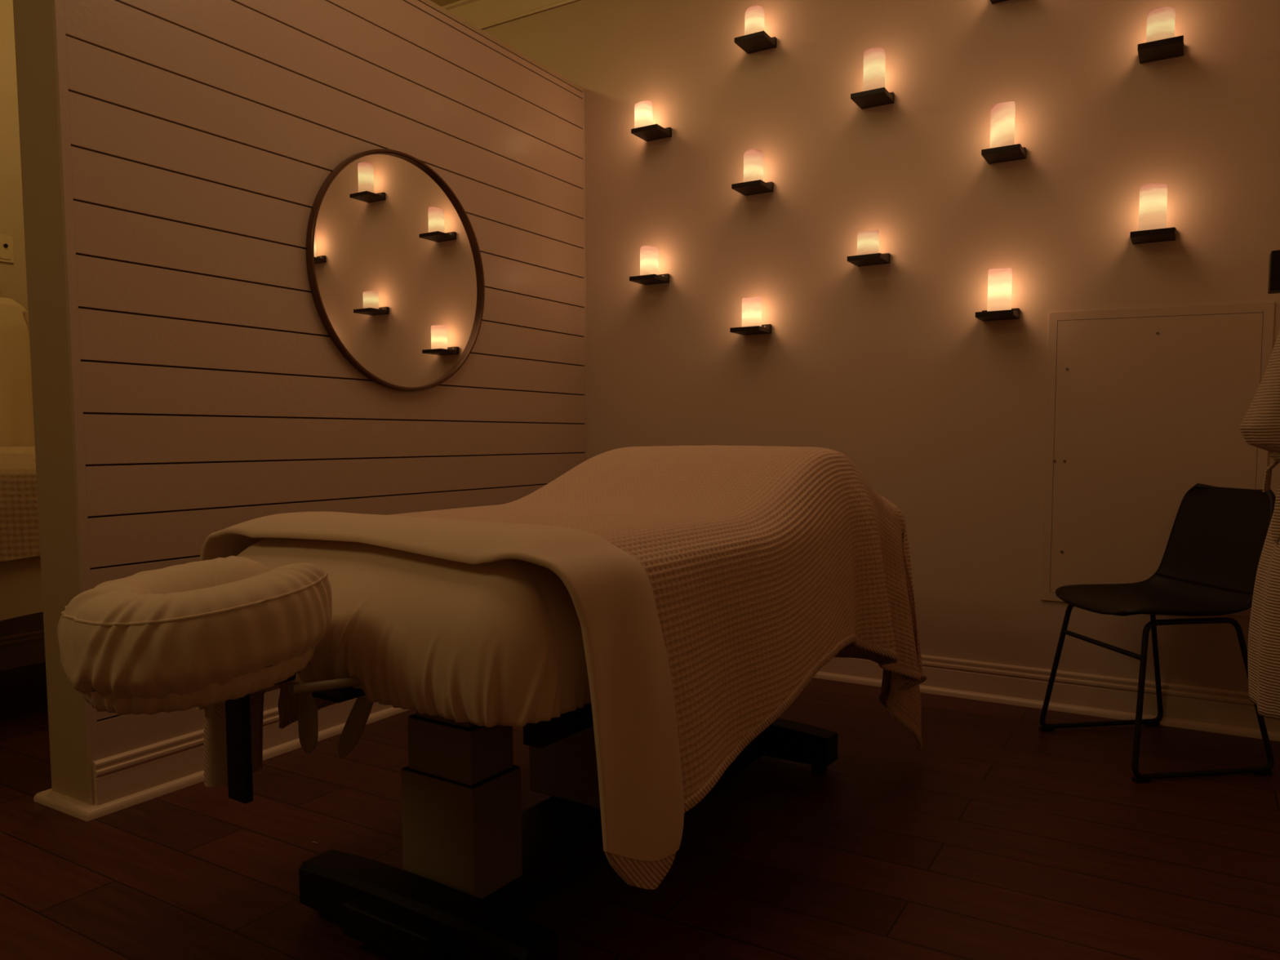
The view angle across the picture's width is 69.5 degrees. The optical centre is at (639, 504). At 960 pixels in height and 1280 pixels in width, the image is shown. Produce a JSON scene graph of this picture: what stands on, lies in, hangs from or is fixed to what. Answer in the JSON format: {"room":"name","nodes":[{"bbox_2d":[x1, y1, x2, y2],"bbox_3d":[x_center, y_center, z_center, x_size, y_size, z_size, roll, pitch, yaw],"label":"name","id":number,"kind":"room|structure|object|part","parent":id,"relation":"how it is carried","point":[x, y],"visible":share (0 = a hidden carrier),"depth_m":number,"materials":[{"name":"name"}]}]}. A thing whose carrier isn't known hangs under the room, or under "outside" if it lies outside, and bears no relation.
{"room":"spa","nodes":[
{"label":"spa","id":0,"kind":"room"},
{"bbox_2d":[0,0,44,637],"bbox_3d":[-3.578,-0.795,2.756,0.120,3.220,6.200,2,5,31],"label":"wall","id":1,"kind":"structure","parent":0,"point":[13,279],"depth_m":4.01,"materials":[{"name":"beige paint"}]},
{"bbox_2d":[0,234,13,263],"bbox_3d":[-2.748,-1.105,3.988,0.014,0.116,0.072,2,5,31],"label":"wall switch","id":2,"kind":"object","parent":1,"relation":"attached to","point":[6,251],"visible":1,"depth_m":4.00,"materials":[{"name":"beige plastic"}]},
{"bbox_2d":[0,630,45,671],"bbox_3d":[-3.487,0.739,2.872,0.020,0.144,6.100,2,5,31],"label":"baseboard","id":3,"kind":"structure","parent":1,"relation":"attached to","point":[26,649],"depth_m":4.09,"materials":[{"name":"wood"}]},
{"bbox_2d":[13,0,585,804],"bbox_3d":[-0.954,-0.557,3.438,0.209,2.632,2.360,2,5,31],"label":"wall","id":4,"kind":"structure","parent":0,"point":[206,135],"depth_m":2.82,"materials":[{"name":"beige paint"}]},
{"bbox_2d":[33,697,409,821],"bbox_3d":[-0.956,0.685,3.513,0.271,0.144,2.389,2,5,31],"label":"baseboard","id":5,"kind":"structure","parent":4,"relation":"attached to","point":[122,780],"depth_m":2.62,"materials":[{"name":"beige wood"}]},
{"bbox_2d":[52,0,586,804],"bbox_3d":[-0.870,-0.544,3.390,0.015,2.612,2.356,2,5,31],"label":"trim","id":6,"kind":"structure","parent":4,"relation":"attached to","point":[58,6],"depth_m":2.39,"materials":[{"name":"beige paint"}]},
{"bbox_2d":[306,148,484,391],"bbox_3d":[-0.854,-0.839,3.353,0.028,0.851,0.851,2,5,31],"label":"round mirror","id":7,"kind":"object","parent":4,"relation":"attached to","point":[394,263],"visible":1,"depth_m":3.32,"materials":[{"name":"brown metal"}]},
{"bbox_2d":[430,0,460,6],"bbox_3d":[-1.432,-2.292,1.353,4.900,0.050,6.200,2,5,31],"label":"ceiling","id":8,"kind":"structure","parent":0,"point":[441,2],"depth_m":4.59,"materials":[{"name":"beige paint"}]},
{"bbox_2d":[0,662,1279,959],"bbox_3d":[-1.421,0.945,1.583,5.100,0.100,6.400,2,5,31],"label":"floor","id":9,"kind":"structure","parent":0,"point":[1002,837],"depth_m":2.24,"materials":[{"name":"red wood"}]},
{"bbox_2d":[225,671,838,959],"bbox_3d":[-0.150,0.468,2.211,0.770,0.755,2.025,2,5,33],"label":"massage table","id":10,"kind":"object","parent":9,"relation":"on","point":[474,861],"visible":0.38,"depth_m":1.83,"materials":[{"name":"black"}]},
{"bbox_2d":[57,555,332,715],"bbox_3d":[-0.669,0.190,1.410,0.340,0.188,0.374,2,5,33],"label":"cradle cover","id":11,"kind":"object","parent":10,"relation":"on","point":[206,633],"visible":1,"depth_m":1.28,"materials":[{"name":"beige fabric"}]},
{"bbox_3d":[-0.564,0.370,1.568,0.037,0.107,0.016,0,4,4],"label":"cam lever","id":12,"kind":"part","parent":10,"relation":"part of","materials":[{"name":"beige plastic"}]},
{"bbox_3d":[-0.455,0.302,1.593,0.016,0.055,0.342,2,5,33],"label":"cradle arm","id":13,"kind":"part","parent":10,"relation":"part of","materials":[{"name":"beige wood"}]},
{"bbox_3d":[-0.491,0.386,1.596,0.079,0.114,0.018,2,4,23],"label":"cam lever","id":14,"kind":"part","parent":10,"relation":"part of","materials":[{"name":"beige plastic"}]},
{"bbox_2d":[236,537,591,727],"bbox_3d":[-0.061,0.151,2.324,0.846,0.271,1.788,2,5,33],"label":"fitted sheet","id":15,"kind":"object","parent":10,"relation":"on","point":[500,642],"visible":0.23,"depth_m":1.49,"materials":[{"name":"beige fabric"}]},
{"bbox_2d":[195,511,684,861],"bbox_3d":[-0.431,0.302,1.760,1.059,0.555,0.299,2,5,33],"label":"sheet","id":16,"kind":"object","parent":15,"relation":"on","point":[641,785],"visible":0.73,"depth_m":1.52,"materials":[{"name":"beige fabric"}]},
{"bbox_2d":[204,444,926,888],"bbox_3d":[-0.010,0.324,2.405,1.092,0.948,1.760,2,5,33],"label":"blanket","id":17,"kind":"object","parent":15,"relation":"on","point":[764,566],"visible":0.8,"depth_m":2.12,"materials":[{"name":"beige fabric"}]},
{"bbox_2d":[1039,483,1275,783],"bbox_3d":[1.648,0.366,2.922,0.519,0.846,0.500,-1,4,-8],"label":"chair","id":18,"kind":"object","parent":9,"relation":"on","point":[1208,566],"visible":0.98,"depth_m":2.93,"materials":[{"name":"black"}]},
{"bbox_3d":[1.595,0.540,3.138,0.459,0.458,0.075,-1,4,-8],"label":"frame","id":19,"kind":"part","parent":18,"relation":"part of","materials":[{"name":"black metal"}]},
{"bbox_3d":[1.607,0.296,2.911,0.437,0.081,0.467,-1,4,-8],"label":"seat","id":20,"kind":"part","parent":18,"relation":"part of","materials":[{"name":"black"}]},
{"bbox_3d":[1.654,0.569,2.725,0.459,0.458,0.075,-1,4,-8],"label":"frame","id":21,"kind":"part","parent":18,"relation":"part of","materials":[{"name":"black metal"}]},
{"bbox_3d":[1.842,0.105,2.931,0.125,0.329,0.434,-1,4,-8],"label":"backrest","id":22,"kind":"part","parent":18,"relation":"part of","materials":[{"name":"black"}]},
{"bbox_3d":[-2.424,0.366,3.432,0.800,0.800,1.760,2,5,31],"label":"massage table","id":23,"kind":"object","parent":9,"relation":"on","visible":0},
{"bbox_2d":[0,555,43,621],"bbox_3d":[-2.422,0.161,3.414,0.868,0.437,1.776,2,5,31],"label":"fitted sheet","id":24,"kind":"object","parent":23,"relation":"on","point":[20,580],"visible":0.07,"depth_m":3.14,"materials":[{"name":"beige fabric"}]},
{"bbox_2d":[0,446,39,561],"bbox_3d":[-2.373,-0.023,3.483,0.916,0.389,1.488,2,5,31],"label":"blanket","id":25,"kind":"object","parent":24,"relation":"on","point":[19,510],"visible":0.23,"depth_m":3.12,"materials":[{"name":"beige fabric"}]},
{"bbox_2d":[481,0,1279,692],"bbox_3d":[0.202,-0.907,4.167,5.100,3.220,0.120,2,5,31],"label":"wall","id":26,"kind":"structure","parent":0,"point":[891,368],"depth_m":3.57,"materials":[{"name":"beige paint"}]},
{"bbox_2d":[441,0,577,29],"bbox_3d":[0.150,-2.387,3.984,4.900,0.139,0.060,2,5,31],"label":"trim","id":27,"kind":"structure","parent":26,"relation":"attached to","point":[482,14],"depth_m":4.51,"materials":[{"name":"paint"}]},
{"bbox_2d":[629,273,669,284],"bbox_3d":[0.043,-1.008,4.105,0.130,0.038,0.136,2,5,31],"label":"shelf","id":28,"kind":"object","parent":26,"relation":"attached to","point":[650,279],"visible":1,"depth_m":4.07,"materials":[{"name":"brown wood"}]},
{"bbox_2d":[640,245,658,275],"bbox_3d":[0.041,-1.074,4.096,0.082,0.133,0.082,2,5,31],"label":"pillar candle","id":29,"kind":"object","parent":28,"relation":"on","point":[649,255],"visible":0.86,"depth_m":4.06,"materials":[{"name":"wax"}]},
{"bbox_2d":[631,124,671,142],"bbox_3d":[0.051,-1.641,4.054,0.130,0.038,0.136,2,5,31],"label":"shelf","id":30,"kind":"object","parent":26,"relation":"attached to","point":[655,131],"visible":1,"depth_m":4.03,"materials":[{"name":"brown wood"}]},
{"bbox_2d":[634,100,652,128],"bbox_3d":[0.015,-1.705,4.065,0.079,0.127,0.079,2,5,31],"label":"pillar candle","id":31,"kind":"object","parent":30,"relation":"on","point":[642,109],"visible":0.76,"depth_m":4.03,"materials":[{"name":"wax"}]},
{"bbox_2d":[729,324,771,335],"bbox_3d":[0.466,-0.737,3.870,0.130,0.038,0.136,2,5,31],"label":"shelf","id":32,"kind":"object","parent":26,"relation":"attached to","point":[766,328],"visible":0.91,"depth_m":3.84,"materials":[{"name":"brown wood"}]},
{"bbox_2d":[742,296,761,327],"bbox_3d":[0.467,-0.802,3.859,0.082,0.132,0.082,2,5,31],"label":"pillar candle","id":33,"kind":"object","parent":32,"relation":"on","point":[751,307],"visible":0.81,"depth_m":3.82,"materials":[{"name":"wax"}]},
{"bbox_2d":[731,179,773,195],"bbox_3d":[0.468,-1.321,3.826,0.130,0.038,0.136,2,5,31],"label":"shelf","id":34,"kind":"object","parent":26,"relation":"attached to","point":[755,187],"visible":1,"depth_m":3.80,"materials":[{"name":"brown wood"}]},
{"bbox_2d":[743,149,763,182],"bbox_3d":[0.469,-1.388,3.815,0.081,0.135,0.081,2,5,31],"label":"pillar candle","id":35,"kind":"object","parent":34,"relation":"on","point":[753,158],"visible":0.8,"depth_m":3.78,"materials":[{"name":"wax"}]},
{"bbox_2d":[733,31,777,53],"bbox_3d":[0.474,-1.901,3.780,0.130,0.038,0.136,2,5,31],"label":"shelf","id":36,"kind":"object","parent":26,"relation":"attached to","point":[761,41],"visible":1,"depth_m":3.76,"materials":[{"name":"brown wood"}]},
{"bbox_2d":[744,4,764,35],"bbox_3d":[0.469,-1.961,3.773,0.080,0.121,0.080,2,5,31],"label":"pillar candle","id":37,"kind":"object","parent":36,"relation":"on","point":[754,16],"visible":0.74,"depth_m":3.74,"materials":[{"name":"wax"}]},
{"bbox_2d":[847,253,890,266],"bbox_3d":[0.892,-0.962,3.596,0.130,0.038,0.136,2,5,31],"label":"shelf","id":38,"kind":"object","parent":26,"relation":"attached to","point":[875,259],"visible":1,"depth_m":3.57,"materials":[{"name":"brown wood"}]},
{"bbox_2d":[857,229,879,255],"bbox_3d":[0.887,-1.013,3.590,0.082,0.104,0.082,2,5,31],"label":"pillar candle","id":39,"kind":"object","parent":38,"relation":"on","point":[867,241],"visible":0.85,"depth_m":3.56,"materials":[{"name":"wax"}]},
{"bbox_2d":[850,87,894,109],"bbox_3d":[0.895,-1.571,3.550,0.130,0.038,0.136,2,5,31],"label":"shelf","id":40,"kind":"object","parent":26,"relation":"attached to","point":[879,96],"visible":1,"depth_m":3.53,"materials":[{"name":"brown wood"}]},
{"bbox_2d":[862,47,885,91],"bbox_3d":[0.898,-1.654,3.537,0.082,0.168,0.082,2,5,31],"label":"pillar candle","id":41,"kind":"object","parent":40,"relation":"on","point":[874,59],"visible":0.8,"depth_m":3.50,"materials":[{"name":"wax"}]},
{"bbox_2d":[975,307,1019,321],"bbox_3d":[1.305,-0.698,3.367,0.130,0.038,0.136,2,5,31],"label":"shelf","id":42,"kind":"object","parent":26,"relation":"attached to","point":[1013,313],"visible":1,"depth_m":3.33,"materials":[{"name":"brown wood"}]},
{"bbox_2d":[986,267,1012,311],"bbox_3d":[1.308,-0.778,3.354,0.082,0.162,0.082,2,5,31],"label":"pillar candle","id":43,"kind":"object","parent":42,"relation":"on","point":[999,280],"visible":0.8,"depth_m":3.32,"materials":[{"name":"wax"}]},
{"bbox_2d":[990,0,1008,4],"bbox_3d":[1.308,-1.840,3.282,0.130,0.038,0.136,2,5,31],"label":"shelf","id":44,"kind":"object","parent":26,"relation":"attached to","point":[993,2],"visible":1,"depth_m":3.35,"materials":[{"name":"brown wood"}]},
{"bbox_2d":[981,143,1026,164],"bbox_3d":[1.311,-1.270,3.321,0.130,0.038,0.136,2,5,31],"label":"shelf","id":45,"kind":"object","parent":26,"relation":"attached to","point":[1014,152],"visible":1,"depth_m":3.30,"materials":[{"name":"brown wood"}]},
{"bbox_2d":[990,101,1015,148],"bbox_3d":[1.303,-1.354,3.315,0.082,0.170,0.082,2,5,31],"label":"pillar candle","id":46,"kind":"object","parent":45,"relation":"on","point":[1002,114],"visible":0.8,"depth_m":3.28,"materials":[{"name":"wax"}]},
{"bbox_2d":[813,654,1279,741],"bbox_3d":[1.003,0.665,3.708,2.950,0.144,0.033,2,5,31],"label":"baseboard","id":47,"kind":"structure","parent":26,"relation":"attached to","point":[1221,711],"depth_m":3.35,"materials":[{"name":"beige wood"}]},
{"bbox_2d":[1129,226,1176,244],"bbox_3d":[1.724,-0.910,3.098,0.130,0.038,0.136,2,5,31],"label":"shelf","id":48,"kind":"object","parent":26,"relation":"attached to","point":[1165,234],"visible":1,"depth_m":3.06,"materials":[{"name":"brown wood"}]},
{"bbox_2d":[1137,182,1167,231],"bbox_3d":[1.718,-0.989,3.091,0.082,0.158,0.082,2,5,31],"label":"pillar candle","id":49,"kind":"object","parent":48,"relation":"on","point":[1153,196],"visible":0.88,"depth_m":3.06,"materials":[{"name":"wax"}]},
{"bbox_2d":[1040,302,1275,617],"bbox_3d":[1.770,-0.158,3.199,0.677,1.052,0.011,2,5,31],"label":"access panel","id":50,"kind":"object","parent":26,"relation":"attached to","point":[1148,411],"visible":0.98,"depth_m":3.21,"materials":[{"name":"beige paint"}]},
{"bbox_2d":[1137,35,1184,63],"bbox_3d":[1.725,-1.513,3.054,0.130,0.038,0.136,2,5,31],"label":"shelf","id":51,"kind":"object","parent":26,"relation":"attached to","point":[1171,47],"visible":1,"depth_m":3.03,"materials":[{"name":"brown wood"}]},
{"bbox_2d":[1146,6,1175,42],"bbox_3d":[1.720,-1.570,3.047,0.082,0.115,0.082,2,5,31],"label":"pillar candle","id":52,"kind":"object","parent":51,"relation":"on","point":[1160,20],"visible":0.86,"depth_m":3.01,"materials":[{"name":"wax"}]},
{"bbox_3d":[0.724,-0.626,0.175,0.120,3.220,6.200,2,5,31],"label":"wall","id":53,"kind":"structure","parent":0,"visible":0},
{"bbox_2d":[1267,249,1279,293],"bbox_3d":[1.239,-0.497,1.794,0.047,0.100,0.570,2,5,31],"label":"coat hook","id":54,"kind":"object","parent":53,"relation":"attached to","point":[1273,283],"visible":1,"depth_m":1.78,"materials":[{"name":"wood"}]},
{"bbox_2d":[1240,330,1279,720],"bbox_3d":[1.495,-0.017,1.977,0.409,0.934,0.316,-3,5,-38],"label":"bathrobe","id":55,"kind":"object","parent":54,"relation":"hanging from","point":[1260,428],"visible":1,"depth_m":1.96,"materials":[{"name":"beige fabric"}]},
{"bbox_3d":[-2.744,-0.889,3.908,0.115,0.080,0.080,2,5,31],"label":"coat hook","id":56,"kind":"object","parent":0,"visible":0},
{"bbox_2d":[0,297,35,446],"bbox_3d":[-2.701,-0.429,3.891,0.212,0.884,0.536,2,5,31],"label":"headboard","id":57,"kind":"object","parent":56,"relation":"hanging from","point":[16,411],"visible":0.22,"depth_m":3.88,"materials":[{"name":"beige fabric"}]}
]}

